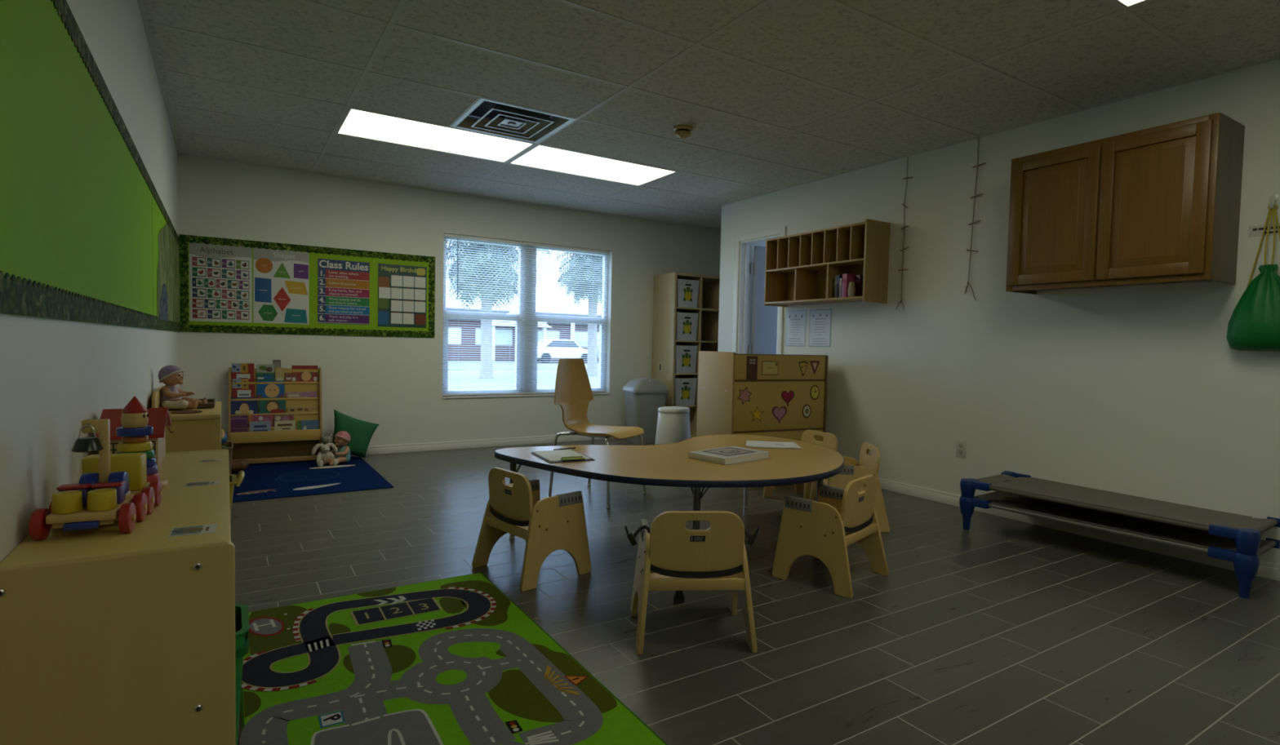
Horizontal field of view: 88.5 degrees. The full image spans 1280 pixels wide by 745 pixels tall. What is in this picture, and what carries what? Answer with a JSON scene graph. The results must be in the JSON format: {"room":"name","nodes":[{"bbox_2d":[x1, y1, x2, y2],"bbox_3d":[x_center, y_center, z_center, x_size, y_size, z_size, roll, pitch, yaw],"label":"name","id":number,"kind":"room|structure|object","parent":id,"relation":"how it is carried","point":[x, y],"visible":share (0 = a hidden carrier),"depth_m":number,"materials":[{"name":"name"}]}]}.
{"room":"preschool classroom","nodes":[
{"label":"preschool classroom","id":0,"kind":"room"},
{"bbox_2d":[0,0,179,563],"bbox_3d":[-1.378,-0.273,1.498,0.120,2.413,8.665,0,3,-32],"label":"wall","id":1,"kind":"structure","parent":0,"point":[56,375],"depth_m":1.67,"materials":[{"name":"paint"}]},
{"bbox_2d":[0,0,180,331],"bbox_3d":[-1.577,-0.498,1.933,0.008,0.710,7.393,0,3,-32],"label":"bulletin board","id":2,"kind":"object","parent":1,"relation":"attached to","point":[82,215],"visible":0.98,"depth_m":1.46,"materials":[{"name":"green paper"}]},
{"bbox_2d":[157,223,179,323],"bbox_3d":[-2.993,-0.620,4.186,0.002,0.615,1.920,0,3,-32],"label":"poster","id":3,"kind":"object","parent":2,"relation":"attached to","point":[168,266],"visible":0.98,"depth_m":4.05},
{"bbox_2d":[177,154,720,446],"bbox_3d":[-1.049,-0.483,6.738,6.026,2.413,0.140,0,3,-32],"label":"wall","id":4,"kind":"structure","parent":0,"point":[393,384],"depth_m":5.96,"materials":[{"name":"paint"}]},
{"bbox_2d":[178,234,435,337],"bbox_3d":[-2.727,-0.693,5.581,1.945,0.748,0.008,0,3,-32],"label":"bulletin board","id":5,"kind":"object","parent":4,"relation":"attached to","point":[374,258],"visible":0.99,"depth_m":5.56,"materials":[{"name":"paper"}]},
{"bbox_2d":[189,242,252,323],"bbox_3d":[-3.317,-0.706,5.204,0.418,0.608,0.002,0,3,-32],"label":"poster","id":6,"kind":"object","parent":5,"relation":"attached to","point":[220,277],"visible":1,"depth_m":5.20,"materials":[{"name":"paper"}]},
{"bbox_2d":[253,247,309,324],"bbox_3d":[-2.961,-0.712,5.428,0.404,0.615,0.002,0,3,-32],"label":"poster","id":7,"kind":"object","parent":5,"relation":"attached to","point":[280,277],"visible":1,"depth_m":5.42,"materials":[{"name":"paper"}]},
{"bbox_2d":[317,258,369,324],"bbox_3d":[-2.560,-0.694,5.682,0.411,0.546,0.002,0,3,-32],"label":"poster","id":8,"kind":"object","parent":5,"relation":"attached to","point":[343,286],"visible":1,"depth_m":5.68,"materials":[{"name":"paper"}]},
{"bbox_2d":[377,263,426,328],"bbox_3d":[-2.147,-0.689,5.943,0.423,0.559,0.002,0,3,-32],"label":"poster","id":9,"kind":"object","parent":5,"relation":"attached to","point":[402,289],"visible":1,"depth_m":5.94,"materials":[{"name":"paper"}]},
{"bbox_2d":[350,435,613,456],"bbox_3d":[-1.083,0.689,6.690,5.906,0.075,0.014,0,3,-32],"label":"baseboard","id":10,"kind":"structure","parent":4,"relation":"attached to","point":[389,449],"depth_m":6.33,"materials":[{"name":"paint"}]},
{"bbox_2d":[442,236,609,398],"bbox_3d":[-1.111,-0.535,6.680,1.804,1.550,0.137,0,3,-32],"label":"window","id":11,"kind":"structure","parent":4,"relation":"in","point":[445,366],"depth_m":6.67,"materials":[{"name":"white plastic"}]},
{"bbox_2d":[442,233,608,395],"bbox_3d":[-1.105,-0.544,6.650,1.766,1.526,0.043,0,3,-32],"label":"window blind","id":12,"kind":"object","parent":11,"relation":"attached to","point":[446,235],"visible":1,"depth_m":6.59,"materials":[{"name":"white plastic"}]},
{"bbox_2d":[137,0,1279,231],"bbox_3d":[1.202,-1.498,3.046,6.106,0.024,8.605,0,3,-32],"label":"ceiling","id":13,"kind":"structure","parent":0,"point":[775,95],"depth_m":3.36,"materials":[{"name":"tile"}]},
{"bbox_2d":[333,106,536,163],"bbox_3d":[-1.390,-1.653,4.497,1.211,0.104,0.602,0,3,-32],"label":"ceiling light","id":14,"kind":"object","parent":13,"relation":"attached to","point":[355,122],"visible":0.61,"depth_m":4.48,"materials":[{"name":"plastic"}]},
{"bbox_2d":[450,97,576,143],"bbox_3d":[-0.807,-1.631,4.144,0.604,0.133,0.604,0,3,-32],"label":"ceiling vent","id":15,"kind":"object","parent":13,"relation":"in","point":[498,118],"visible":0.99,"depth_m":4.20,"materials":[{"name":"metal"}]},
{"bbox_2d":[507,144,679,186],"bbox_3d":[-0.358,-1.658,5.147,1.211,0.104,0.602,0,3,-32],"label":"ceiling light","id":16,"kind":"object","parent":13,"relation":"attached to","point":[540,157],"visible":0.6,"depth_m":5.14,"materials":[{"name":"plastic"}]},
{"bbox_2d":[673,124,693,138],"bbox_3d":[0.273,-1.522,4.176,0.124,0.068,0.124,0,3,-32],"label":"smoke detector","id":17,"kind":"object","parent":13,"relation":"attached to","point":[682,131],"visible":1,"depth_m":4.14,"materials":[{"name":"plastic"}]},
{"bbox_2d":[895,156,912,310],"bbox_3d":[1.891,-0.991,4.691,0.016,1.086,0.108,0,3,-23],"label":"twine hanging","id":18,"kind":"object","parent":13,"relation":"hanging from","point":[907,178],"visible":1,"depth_m":4.70,"materials":[{"name":"fabric"}]},
{"bbox_2d":[964,137,986,300],"bbox_3d":[2.171,-0.990,4.248,0.018,1.046,0.112,0,3,-24],"label":"twine hanging","id":19,"kind":"object","parent":13,"relation":"hanging from","point":[977,166],"visible":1,"depth_m":4.26,"materials":[{"name":"fabric"}]},
{"bbox_2d":[1108,0,1151,10],"bbox_3d":[1.590,-1.489,2.056,1.211,0.104,0.602,0,3,-32],"label":"ceiling light","id":20,"kind":"object","parent":13,"relation":"attached to","point":[1124,5],"visible":1,"depth_m":2.58,"materials":[{"name":"plastic"}]},
{"bbox_2d":[230,438,1279,744],"bbox_3d":[1.122,0.970,3.154,6.146,0.100,8.645,0,3,-32],"label":"floor","id":21,"kind":"structure","parent":0,"point":[998,630],"depth_m":2.55,"materials":[{"name":"grey tile"}]},
{"bbox_2d":[0,448,235,744],"bbox_3d":[-1.164,0.604,1.579,0.316,0.664,1.170,0,3,-32],"label":"shelf","id":22,"kind":"object","parent":21,"relation":"on","point":[108,636],"visible":0.98,"depth_m":1.10,"materials":[{"name":"wood"}]},
{"bbox_2d":[28,418,162,541],"bbox_3d":[-1.047,0.189,1.282,0.146,0.203,0.278,0,3,-25],"label":"train","id":23,"kind":"object","parent":22,"relation":"on","point":[141,496],"visible":0.73,"depth_m":1.24,"materials":[{"name":"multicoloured wood"}]},
{"bbox_2d":[51,490,83,514],"bbox_3d":[-1.026,0.232,1.177,0.042,0.034,0.043,0,3,-25],"label":"cylinder","id":24,"kind":"object","parent":23,"relation":"on","point":[67,501],"visible":1,"depth_m":1.16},
{"bbox_2d":[57,487,90,506],"bbox_3d":[-1.043,0.230,1.214,0.042,0.034,0.030,0,3,-25],"label":"block","id":25,"kind":"object","parent":23,"relation":"on","point":[84,491],"visible":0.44,"depth_m":1.21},
{"bbox_2d":[56,480,125,490],"bbox_3d":[-1.020,0.210,1.224,0.095,0.005,0.032,0,3,-25],"label":"plank","id":26,"kind":"object","parent":25,"relation":"on","point":[65,486],"depth_m":1.22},
{"bbox_2d":[71,436,102,453],"bbox_3d":[-1.036,0.135,1.232,0.046,0.024,0.046,0,3,-25],"label":"bell","id":27,"kind":"object","parent":23,"relation":"on","point":[90,444],"depth_m":1.22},
{"bbox_2d":[87,488,116,511],"bbox_3d":[-0.981,0.232,1.198,0.042,0.034,0.043,0,3,-25],"label":"cylinder","id":28,"kind":"object","parent":23,"relation":"on","point":[99,500],"visible":1,"depth_m":1.18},
{"bbox_2d":[93,484,124,504],"bbox_3d":[-0.998,0.230,1.235,0.042,0.034,0.030,0,3,-25],"label":"block","id":29,"kind":"object","parent":23,"relation":"on","point":[120,490],"visible":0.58,"depth_m":1.23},
{"bbox_2d":[95,407,173,469],"bbox_3d":[-1.418,0.180,1.867,0.167,0.157,0.284,0,3,-32],"label":"house","id":30,"kind":"object","parent":22,"relation":"on","point":[158,418],"visible":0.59,"depth_m":1.80,"materials":[{"name":"brown wood"}]},
{"bbox_2d":[115,395,168,487],"bbox_3d":[-1.202,0.165,1.565,0.127,0.220,0.127,0,3,-32],"label":"stacking toy","id":31,"kind":"object","parent":22,"relation":"on","point":[135,431],"visible":0.63,"depth_m":1.55,"materials":[{"name":"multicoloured wood"}]},
{"bbox_2d":[229,471,244,518],"bbox_3d":[-1.333,0.405,1.939,0.284,0.203,0.159,0,3,-32],"label":"tub","id":32,"kind":"object","parent":22,"relation":"on","point":[234,480],"visible":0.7,"depth_m":1.96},
{"bbox_2d":[235,604,249,744],"bbox_3d":[-1.034,0.725,1.457,0.286,0.316,0.196,0,3,-32],"label":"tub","id":33,"kind":"object","parent":22,"relation":"on","point":[242,616],"visible":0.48,"depth_m":1.46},
{"bbox_2d":[151,386,224,453],"bbox_3d":[-2.281,0.460,3.344,0.282,0.758,0.720,0,3,-32],"label":"stove","id":34,"kind":"object","parent":21,"relation":"on","point":[197,428],"visible":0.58,"depth_m":3.06,"materials":[{"name":"brown wood"}]},
{"bbox_2d":[151,386,163,408],"bbox_3d":[-2.389,0.132,3.264,0.014,0.100,0.610,0,3,-32],"label":"backsplash","id":35,"kind":"structure","parent":34,"relation":"attached to","point":[156,395],"depth_m":3.08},
{"bbox_2d":[161,400,188,408],"bbox_3d":[-2.278,0.157,3.220,0.110,0.046,0.045,0,3,-18],"label":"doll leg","id":36,"kind":"object","parent":34,"relation":"on","point":[182,404],"visible":0.94,"depth_m":3.21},
{"bbox_2d":[196,399,215,408],"bbox_3d":[-2.334,0.161,3.425,0.200,0.020,0.310,0,3,-32],"label":"serving tray","id":37,"kind":"object","parent":34,"relation":"on","point":[211,402],"visible":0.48,"depth_m":3.34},
{"bbox_2d":[158,364,207,408],"bbox_3d":[-2.299,0.071,3.291,0.193,0.216,0.136,1,2,-10],"label":"baby doll","id":38,"kind":"object","parent":37,"relation":"on","point":[171,375],"visible":0.91,"depth_m":3.25},
{"bbox_2d":[231,456,393,502],"bbox_3d":[-2.544,0.768,4.855,1.105,0.006,1.375,0,3,-32],"label":"rug","id":39,"kind":"object","parent":21,"relation":"on","point":[264,481],"visible":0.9,"depth_m":4.73,"materials":[{"name":"carpet"}]},
{"bbox_2d":[221,441,233,474],"bbox_3d":[-2.825,0.634,4.348,0.229,0.305,0.312,0,3,-32],"label":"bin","id":40,"kind":"object","parent":39,"relation":"on","point":[229,445],"visible":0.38,"depth_m":4.29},
{"bbox_2d":[231,458,249,471],"bbox_3d":[-3.130,0.656,4.925,0.336,0.187,0.232,0,3,-22],"label":"teddy bear","id":41,"kind":"object","parent":39,"relation":"on","point":[237,465],"visible":0.12,"depth_m":4.91},
{"bbox_2d":[227,367,322,463],"bbox_3d":[-2.951,0.348,5.333,0.660,0.775,0.175,0,3,-29],"label":"rack","id":42,"kind":"object","parent":39,"relation":"on","point":[283,446],"visible":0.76,"depth_m":5.37,"materials":[{"name":"wood"}]},
{"bbox_2d":[231,413,247,424],"bbox_3d":[-3.163,0.387,5.176,0.118,0.117,0.026,0,3,-29],"label":"picture book","id":43,"kind":"object","parent":42,"relation":"on","point":[235,420],"visible":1,"depth_m":5.18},
{"bbox_2d":[230,424,248,432],"bbox_3d":[-3.150,0.477,5.159,0.124,0.139,0.030,0,3,-29],"label":"picture book","id":44,"kind":"object","parent":42,"relation":"on","point":[237,428],"visible":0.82,"depth_m":5.16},
{"bbox_2d":[231,363,253,382],"bbox_3d":[-3.173,0.006,5.250,0.154,0.157,0.034,0,3,-29],"label":"picture book","id":45,"kind":"object","parent":42,"relation":"on","point":[239,371],"visible":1,"depth_m":5.25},
{"bbox_2d":[232,378,254,397],"bbox_3d":[-3.157,0.133,5.234,0.154,0.166,0.035,0,3,-29],"label":"picture book","id":46,"kind":"object","parent":42,"relation":"on","point":[238,390],"visible":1,"depth_m":5.23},
{"bbox_2d":[231,397,257,414],"bbox_3d":[-3.145,0.270,5.214,0.192,0.146,0.031,0,3,-29],"label":"picture book","id":47,"kind":"object","parent":42,"relation":"on","point":[237,406],"visible":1,"depth_m":5.21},
{"bbox_2d":[249,421,271,431],"bbox_3d":[-3.023,0.468,5.231,0.148,0.157,0.032,0,3,-29],"label":"picture book","id":48,"kind":"object","parent":42,"relation":"on","point":[260,426],"visible":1,"depth_m":5.23,"materials":[{"name":"blue paper"}]},
{"bbox_2d":[248,414,272,427],"bbox_3d":[-3.030,0.389,5.251,0.168,0.111,0.025,0,3,-29],"label":"picture book","id":49,"kind":"object","parent":42,"relation":"on","point":[263,417],"visible":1,"depth_m":5.25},
{"bbox_2d":[256,364,274,382],"bbox_3d":[-3.036,0.009,5.327,0.124,0.150,0.031,0,3,-29],"label":"picture book","id":50,"kind":"object","parent":42,"relation":"on","point":[264,372],"visible":1,"depth_m":5.32,"materials":[{"name":"green paper"}]},
{"bbox_2d":[257,381,284,398],"bbox_3d":[-2.993,0.142,5.325,0.195,0.149,0.033,0,3,-29],"label":"picture book","id":51,"kind":"object","parent":42,"relation":"on","point":[277,390],"visible":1,"depth_m":5.32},
{"bbox_2d":[258,397,285,413],"bbox_3d":[-2.972,0.269,5.311,0.188,0.135,0.030,0,3,-29],"label":"picture book","id":52,"kind":"object","parent":42,"relation":"on","point":[269,406],"visible":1,"depth_m":5.31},
{"bbox_2d":[275,367,284,381],"bbox_3d":[-2.947,0.022,5.375,0.062,0.124,0.027,0,3,-29],"label":"picture book","id":53,"kind":"object","parent":42,"relation":"on","point":[279,371],"visible":1,"depth_m":5.37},
{"bbox_2d":[273,413,293,426],"bbox_3d":[-2.888,0.391,5.330,0.144,0.107,0.025,0,3,-29],"label":"picture book","id":54,"kind":"object","parent":42,"relation":"on","point":[276,417],"visible":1,"depth_m":5.33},
{"bbox_2d":[274,420,295,431],"bbox_3d":[-2.873,0.468,5.314,0.148,0.155,0.032,0,3,-29],"label":"picture book","id":55,"kind":"object","parent":42,"relation":"on","point":[289,424],"visible":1,"depth_m":5.32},
{"bbox_2d":[286,391,316,398],"bbox_3d":[-2.795,0.187,5.430,0.223,0.057,0.017,0,3,-29],"label":"picture book","id":56,"kind":"object","parent":42,"relation":"on","point":[289,394],"visible":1,"depth_m":5.42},
{"bbox_2d":[287,406,317,413],"bbox_3d":[-2.779,0.309,5.414,0.220,0.055,0.016,0,3,-29],"label":"picture book","id":57,"kind":"object","parent":42,"relation":"on","point":[299,409],"visible":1,"depth_m":5.41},
{"bbox_2d":[291,365,318,382],"bbox_3d":[-2.791,0.012,5.473,0.193,0.142,0.030,0,3,-29],"label":"picture book","id":58,"kind":"object","parent":42,"relation":"on","point":[301,376],"visible":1,"depth_m":5.47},
{"bbox_2d":[297,420,319,430],"bbox_3d":[-2.726,0.469,5.396,0.160,0.153,0.032,0,3,-29],"label":"picture book","id":59,"kind":"object","parent":42,"relation":"on","point":[301,424],"visible":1,"depth_m":5.40,"materials":[{"name":"paper"}]},
{"bbox_2d":[311,442,338,466],"bbox_3d":[-2.522,0.660,5.277,0.195,0.177,0.144,-1,3,-42],"label":"rabbit","id":60,"kind":"object","parent":39,"relation":"on","point":[322,458],"visible":0.97,"depth_m":5.26},
{"bbox_2d":[320,434,333,454],"bbox_3d":[-2.581,0.626,5.434,0.132,0.229,0.148,3,3,38],"label":"plush animal","id":61,"kind":"object","parent":39,"relation":"on","point":[327,439],"visible":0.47,"depth_m":5.41},
{"bbox_2d":[328,431,351,465],"bbox_3d":[-2.477,0.612,5.368,0.162,0.257,0.230,2,3,28],"label":"baby doll","id":62,"kind":"object","parent":39,"relation":"on","point":[342,438],"visible":0.77,"depth_m":5.37},
{"bbox_2d":[332,409,378,457],"bbox_3d":[-2.430,0.521,5.605,0.400,0.415,0.200,0,3,-32],"label":"floor cushion","id":63,"kind":"object","parent":21,"relation":"on","point":[361,433],"visible":0.76,"depth_m":5.55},
{"bbox_2d":[239,572,667,744],"bbox_3d":[-0.552,0.936,1.780,0.947,0.010,2.070,0,3,-32],"label":"rug","id":64,"kind":"object","parent":21,"relation":"on","point":[453,660],"visible":0.98,"depth_m":1.98,"materials":[{"name":"carpet"}]},
{"bbox_2d":[471,467,591,591],"bbox_3d":[-0.487,0.660,2.965,0.375,0.467,0.405,-1,3,-44],"label":"chair","id":65,"kind":"object","parent":21,"relation":"on","point":[548,525],"visible":1,"depth_m":2.87,"materials":[{"name":"brown wood"}]},
{"bbox_2d":[547,358,646,509],"bbox_3d":[-0.277,0.375,4.401,0.515,0.928,0.500,3,3,29],"label":"chair","id":66,"kind":"object","parent":21,"relation":"on","point":[573,393],"visible":0.89,"depth_m":4.46,"materials":[{"name":"brown wood"}]},
{"bbox_2d":[622,377,668,444],"bbox_3d":[0.056,0.399,6.968,0.430,0.680,0.315,0,3,-29],"label":"trash bin","id":67,"kind":"object","parent":21,"relation":"on","point":[643,397],"visible":0.94,"depth_m":6.84,"materials":[{"name":"plastic"}]},
{"bbox_2d":[494,434,844,541],"bbox_3d":[0.304,0.661,3.416,1.814,0.461,1.299,0,3,-32],"label":"table","id":68,"kind":"object","parent":21,"relation":"on","point":[664,464],"visible":0.82,"depth_m":3.15,"materials":[{"name":"brown wood"}]},
{"bbox_2d":[530,449,595,462],"bbox_3d":[-0.390,0.410,3.285,0.230,0.020,0.310,0,3,-26],"label":"clipboard","id":69,"kind":"object","parent":68,"relation":"on","point":[561,455],"visible":1,"depth_m":3.25,"materials":[{"name":"paper"}]},
{"bbox_2d":[688,445,768,465],"bbox_3d":[0.456,0.420,3.347,0.352,0.032,0.242,-1,3,-42],"label":"book","id":70,"kind":"object","parent":68,"relation":"on","point":[726,455],"visible":1,"depth_m":3.29,"materials":[{"name":"paper"}]},
{"bbox_2d":[746,440,801,448],"bbox_3d":[0.771,0.418,3.822,0.312,0.007,0.247,1,2,7],"label":"loose papers","id":71,"kind":"object","parent":68,"relation":"on","point":[749,443],"visible":1,"depth_m":3.80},
{"bbox_2d":[654,406,690,444],"bbox_3d":[0.295,0.547,5.801,0.368,0.490,0.294,0,3,-32],"label":"pail","id":72,"kind":"object","parent":21,"relation":"on","point":[673,426],"visible":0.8,"depth_m":5.68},
{"bbox_2d":[651,271,719,437],"bbox_3d":[0.548,-0.178,7.415,0.726,1.815,0.415,0,3,-32],"label":"storage shelf","id":73,"kind":"object","parent":21,"relation":"on","point":[665,309],"visible":0.56,"depth_m":7.26,"materials":[{"name":"wood"}]},
{"bbox_2d":[674,377,696,406],"bbox_3d":[0.418,0.206,7.306,0.290,0.300,0.310,0,3,-32],"label":"storage bin","id":74,"kind":"object","parent":73,"relation":"on","point":[685,388],"visible":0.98,"depth_m":7.18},
{"bbox_2d":[680,385,690,399],"bbox_3d":[0.499,0.219,7.178,0.122,0.156,0.005,0,3,-32],"label":"picture","id":75,"kind":"object","parent":74,"relation":"attached to","point":[685,389],"depth_m":7.18},
{"bbox_2d":[675,345,697,373],"bbox_3d":[0.426,-0.150,7.292,0.290,0.300,0.310,0,3,-32],"label":"storage bin","id":76,"kind":"object","parent":73,"relation":"on","point":[685,356],"visible":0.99,"depth_m":7.16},
{"bbox_2d":[681,352,691,367],"bbox_3d":[0.506,-0.137,7.164,0.122,0.156,0.005,0,3,-32],"label":"picture","id":77,"kind":"object","parent":76,"relation":"attached to","point":[686,357],"depth_m":7.16},
{"bbox_2d":[675,312,698,340],"bbox_3d":[0.433,-0.507,7.277,0.290,0.300,0.310,0,3,-32],"label":"storage bin","id":78,"kind":"object","parent":73,"relation":"on","point":[686,322],"visible":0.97,"depth_m":7.14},
{"bbox_2d":[682,320,692,334],"bbox_3d":[0.514,-0.494,7.149,0.122,0.156,0.005,0,3,-32],"label":"picture","id":79,"kind":"object","parent":78,"relation":"attached to","point":[686,324],"depth_m":7.15},
{"bbox_2d":[676,279,698,307],"bbox_3d":[0.441,-0.863,7.262,0.290,0.300,0.310,0,3,-32],"label":"storage bin","id":80,"kind":"object","parent":73,"relation":"on","point":[686,290],"visible":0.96,"depth_m":7.13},
{"bbox_2d":[683,287,693,302],"bbox_3d":[0.522,-0.851,7.134,0.122,0.156,0.005,0,3,-32],"label":"picture","id":81,"kind":"object","parent":80,"relation":"attached to","point":[687,291],"depth_m":7.13},
{"bbox_2d":[624,511,759,654],"bbox_3d":[0.183,0.699,2.367,0.488,0.467,0.375,1,2,-4],"label":"chair","id":82,"kind":"object","parent":21,"relation":"on","point":[671,556],"visible":1,"depth_m":2.24,"materials":[{"name":"brown wood"}]},
{"bbox_2d":[696,351,828,441],"bbox_3d":[0.965,0.335,5.233,0.888,0.990,0.507,0,3,-25],"label":"storage cabinet","id":83,"kind":"object","parent":21,"relation":"on","point":[783,396],"visible":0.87,"depth_m":5.01,"materials":[{"name":"wood"}]},
{"bbox_2d":[762,430,837,499],"bbox_3d":[1.108,0.634,4.413,0.375,0.467,0.405,0,3,-30],"label":"chair","id":84,"kind":"object","parent":21,"relation":"on","point":[830,441],"visible":0.23,"depth_m":4.47,"materials":[{"name":"brown wood"}]},
{"bbox_2d":[772,475,888,598],"bbox_3d":[0.870,0.689,2.968,0.375,0.467,0.405,3,3,42],"label":"chair","id":85,"kind":"object","parent":21,"relation":"on","point":[823,530],"visible":1,"depth_m":2.87,"materials":[{"name":"brown wood"}]},
{"bbox_2d":[809,442,889,532],"bbox_3d":[1.235,0.658,3.902,0.375,0.467,0.405,1,2,2],"label":"chair","id":86,"kind":"object","parent":21,"relation":"on","point":[867,465],"visible":0.48,"depth_m":3.73,"materials":[{"name":"brown wood"}]},
{"bbox_2d":[959,491,1279,599],"bbox_3d":[2.449,0.839,3.455,0.584,0.192,1.298,0,3,-35],"label":"cot","id":87,"kind":"object","parent":21,"relation":"on","point":[1246,566],"visible":0.68,"depth_m":3.30,"materials":[{"name":"fabric"}]},
{"bbox_2d":[960,471,1279,555],"bbox_3d":[2.451,0.703,3.449,0.584,0.120,1.298,0,3,-35],"label":"cot","id":88,"kind":"object","parent":87,"relation":"on","point":[1246,531],"visible":0.92,"depth_m":3.31,"materials":[{"name":"fabric"}]},
{"bbox_2d":[737,234,780,354],"bbox_3d":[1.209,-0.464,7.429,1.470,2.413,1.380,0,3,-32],"label":"door frame","id":89,"kind":"structure","parent":0,"point":[762,244],"depth_m":6.54,"materials":[{"name":"paint"}]},
{"bbox_2d":[717,58,1279,564],"bbox_3d":[2.805,-0.263,3.396,0.130,2.413,7.415,0,3,-32],"label":"wall","id":90,"kind":"structure","parent":0,"point":[1140,391],"depth_m":3.94,"materials":[{"name":"paint"}]},
{"bbox_2d":[732,226,786,354],"bbox_3d":[1.066,-0.244,6.020,0.016,2.085,0.662,0,3,-32],"label":"trim","id":91,"kind":"structure","parent":90,"relation":"attached to","point":[781,230],"depth_m":6.19,"materials":[{"name":"paint"}]},
{"bbox_2d":[747,245,777,354],"bbox_3d":[1.274,-0.217,6.424,0.532,1.983,0.044,0,3,-32],"label":"door","id":92,"kind":"structure","parent":90,"relation":"in","point":[764,318],"depth_m":6.30,"materials":[{"name":"paint"}]},
{"bbox_2d":[785,310,806,346],"bbox_3d":[1.329,-0.377,5.612,0.002,0.310,0.234,0,3,-32],"label":"notice","id":93,"kind":"object","parent":90,"relation":"attached to","point":[796,320],"visible":1,"depth_m":5.61,"materials":[{"name":"paper"}]},
{"bbox_2d":[788,315,803,335],"bbox_3d":[1.328,-0.370,5.612,0.001,0.249,0.176,0,3,-32],"label":"print","id":94,"kind":"object","parent":93,"relation":"attached to","point":[795,322],"depth_m":5.61},
{"bbox_2d":[808,308,831,346],"bbox_3d":[1.474,-0.365,5.383,0.002,0.310,0.234,0,3,-32],"label":"notice","id":95,"kind":"object","parent":90,"relation":"attached to","point":[820,324],"visible":1,"depth_m":5.38,"materials":[{"name":"paper"}]},
{"bbox_2d":[811,313,827,344],"bbox_3d":[1.473,-0.357,5.382,0.001,0.249,0.176,0,3,-32],"label":"print","id":96,"kind":"object","parent":95,"relation":"attached to","point":[819,321],"depth_m":5.38},
{"bbox_2d":[764,218,890,306],"bbox_3d":[1.443,-0.826,5.193,0.255,0.587,1.038,0,3,-32],"label":"cubby shelf","id":97,"kind":"object","parent":90,"relation":"attached to","point":[801,268],"visible":1,"depth_m":5.08,"materials":[{"name":"wood"}]},
{"bbox_2d":[841,273,854,297],"bbox_3d":[1.596,-0.646,4.936,0.175,0.176,0.042,0,3,-32],"label":"book","id":98,"kind":"object","parent":97,"relation":"on","point":[846,278],"visible":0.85,"depth_m":4.89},
{"bbox_2d":[854,275,863,296],"bbox_3d":[1.669,-0.641,4.923,0.125,0.170,0.050,0,3,-32],"label":"book","id":99,"kind":"object","parent":97,"relation":"on","point":[858,278],"visible":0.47,"depth_m":4.88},
{"bbox_2d":[955,439,966,458],"bbox_3d":[2.126,0.506,4.351,0.007,0.118,0.072,0,3,-32],"label":"wall outlet","id":100,"kind":"object","parent":90,"relation":"attached to","point":[961,445],"visible":1,"depth_m":4.35,"materials":[{"name":"plastic"}]},
{"bbox_2d":[878,478,1279,581],"bbox_3d":[2.926,0.923,3.079,0.014,0.075,6.402,0,3,-32],"label":"baseboard","id":101,"kind":"structure","parent":90,"relation":"attached to","point":[1266,570],"depth_m":3.69,"materials":[{"name":"paint"}]},
{"bbox_2d":[1005,112,1244,294],"bbox_3d":[2.489,-0.823,3.455,0.338,0.752,0.932,0,3,-32],"label":"upper cabinet","id":102,"kind":"object","parent":90,"relation":"attached to","point":[1160,204],"visible":1,"depth_m":3.25,"materials":[{"name":"brown wood"}]},
{"bbox_2d":[1248,223,1279,237],"bbox_3d":[2.941,-0.664,3.054,0.001,0.052,0.170,0,3,-32],"label":"strip","id":103,"kind":"object","parent":90,"relation":"attached to","point":[1254,231],"visible":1,"depth_m":3.09,"materials":[{"name":"plastic"}]},
{"bbox_2d":[1269,194,1279,209],"bbox_3d":[2.923,-0.789,3.036,0.050,0.075,0.034,0,3,-32],"label":"wall hook","id":104,"kind":"object","parent":90,"relation":"attached to","point":[1274,198],"visible":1,"depth_m":3.04,"materials":[{"name":"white plastic"}]},
{"bbox_2d":[1226,203,1279,351],"bbox_3d":[2.883,-0.441,3.030,0.128,0.683,0.246,0,3,-32],"label":"drawstring bag","id":105,"kind":"object","parent":104,"relation":"hanging from","point":[1254,323],"visible":1,"depth_m":3.03,"materials":[{"name":"green fabric"}]},
{"label":"outside","id":106,"kind":"structure","parent":0,"visible":0},
{"bbox_2d":[447,360,598,391],"bbox_3d":[-12.530,-1.757,66.768,170.000,0.200,113.645,0,3,-32],"label":"ground","id":107,"kind":"structure","parent":106,"point":[507,373],"depth_m":20.18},
{"bbox_2d":[445,240,551,378],"bbox_3d":[-4.912,-2.495,20.967,3.934,5.413,3.894,0,3,-32],"label":"palm tree","id":108,"kind":"object","parent":107,"relation":"on","point":[483,366],"visible":0.31,"depth_m":20.30,"materials":[{"name":"plant"}]},
{"bbox_2d":[445,307,601,361],"bbox_3d":[-11.206,-2.546,44.214,21.000,3.300,9.900,0,3,-32],"label":"building","id":109,"kind":"structure","parent":107,"relation":"on","point":[451,355],"depth_m":41.41,"materials":[{"name":"brick"}]},
{"bbox_2d":[555,252,602,375],"bbox_3d":[-1.720,-2.416,24.301,3.214,5.115,3.379,0,3,-32],"label":"palm tree","id":110,"kind":"object","parent":107,"relation":"on","point":[578,297],"visible":0.41,"depth_m":23.72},
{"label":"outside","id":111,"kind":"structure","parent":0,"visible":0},
{"bbox_2d":[448,361,598,369],"bbox_3d":[3.814,-0.441,40.840,170.000,0.010,11.000,0,3,-32],"label":"road","id":112,"kind":"structure","parent":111,"point":[451,366],"depth_m":32.28,"materials":[{"name":"asphalt"}]},
{"bbox_2d":[537,338,587,363],"bbox_3d":[-4.827,-1.303,39.961,4.250,1.420,1.720,0,3,-32],"label":"parked car","id":113,"kind":"object","parent":112,"relation":"on","point":[541,340],"visible":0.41,"depth_m":39.08,"materials":[{"name":"white metal"}]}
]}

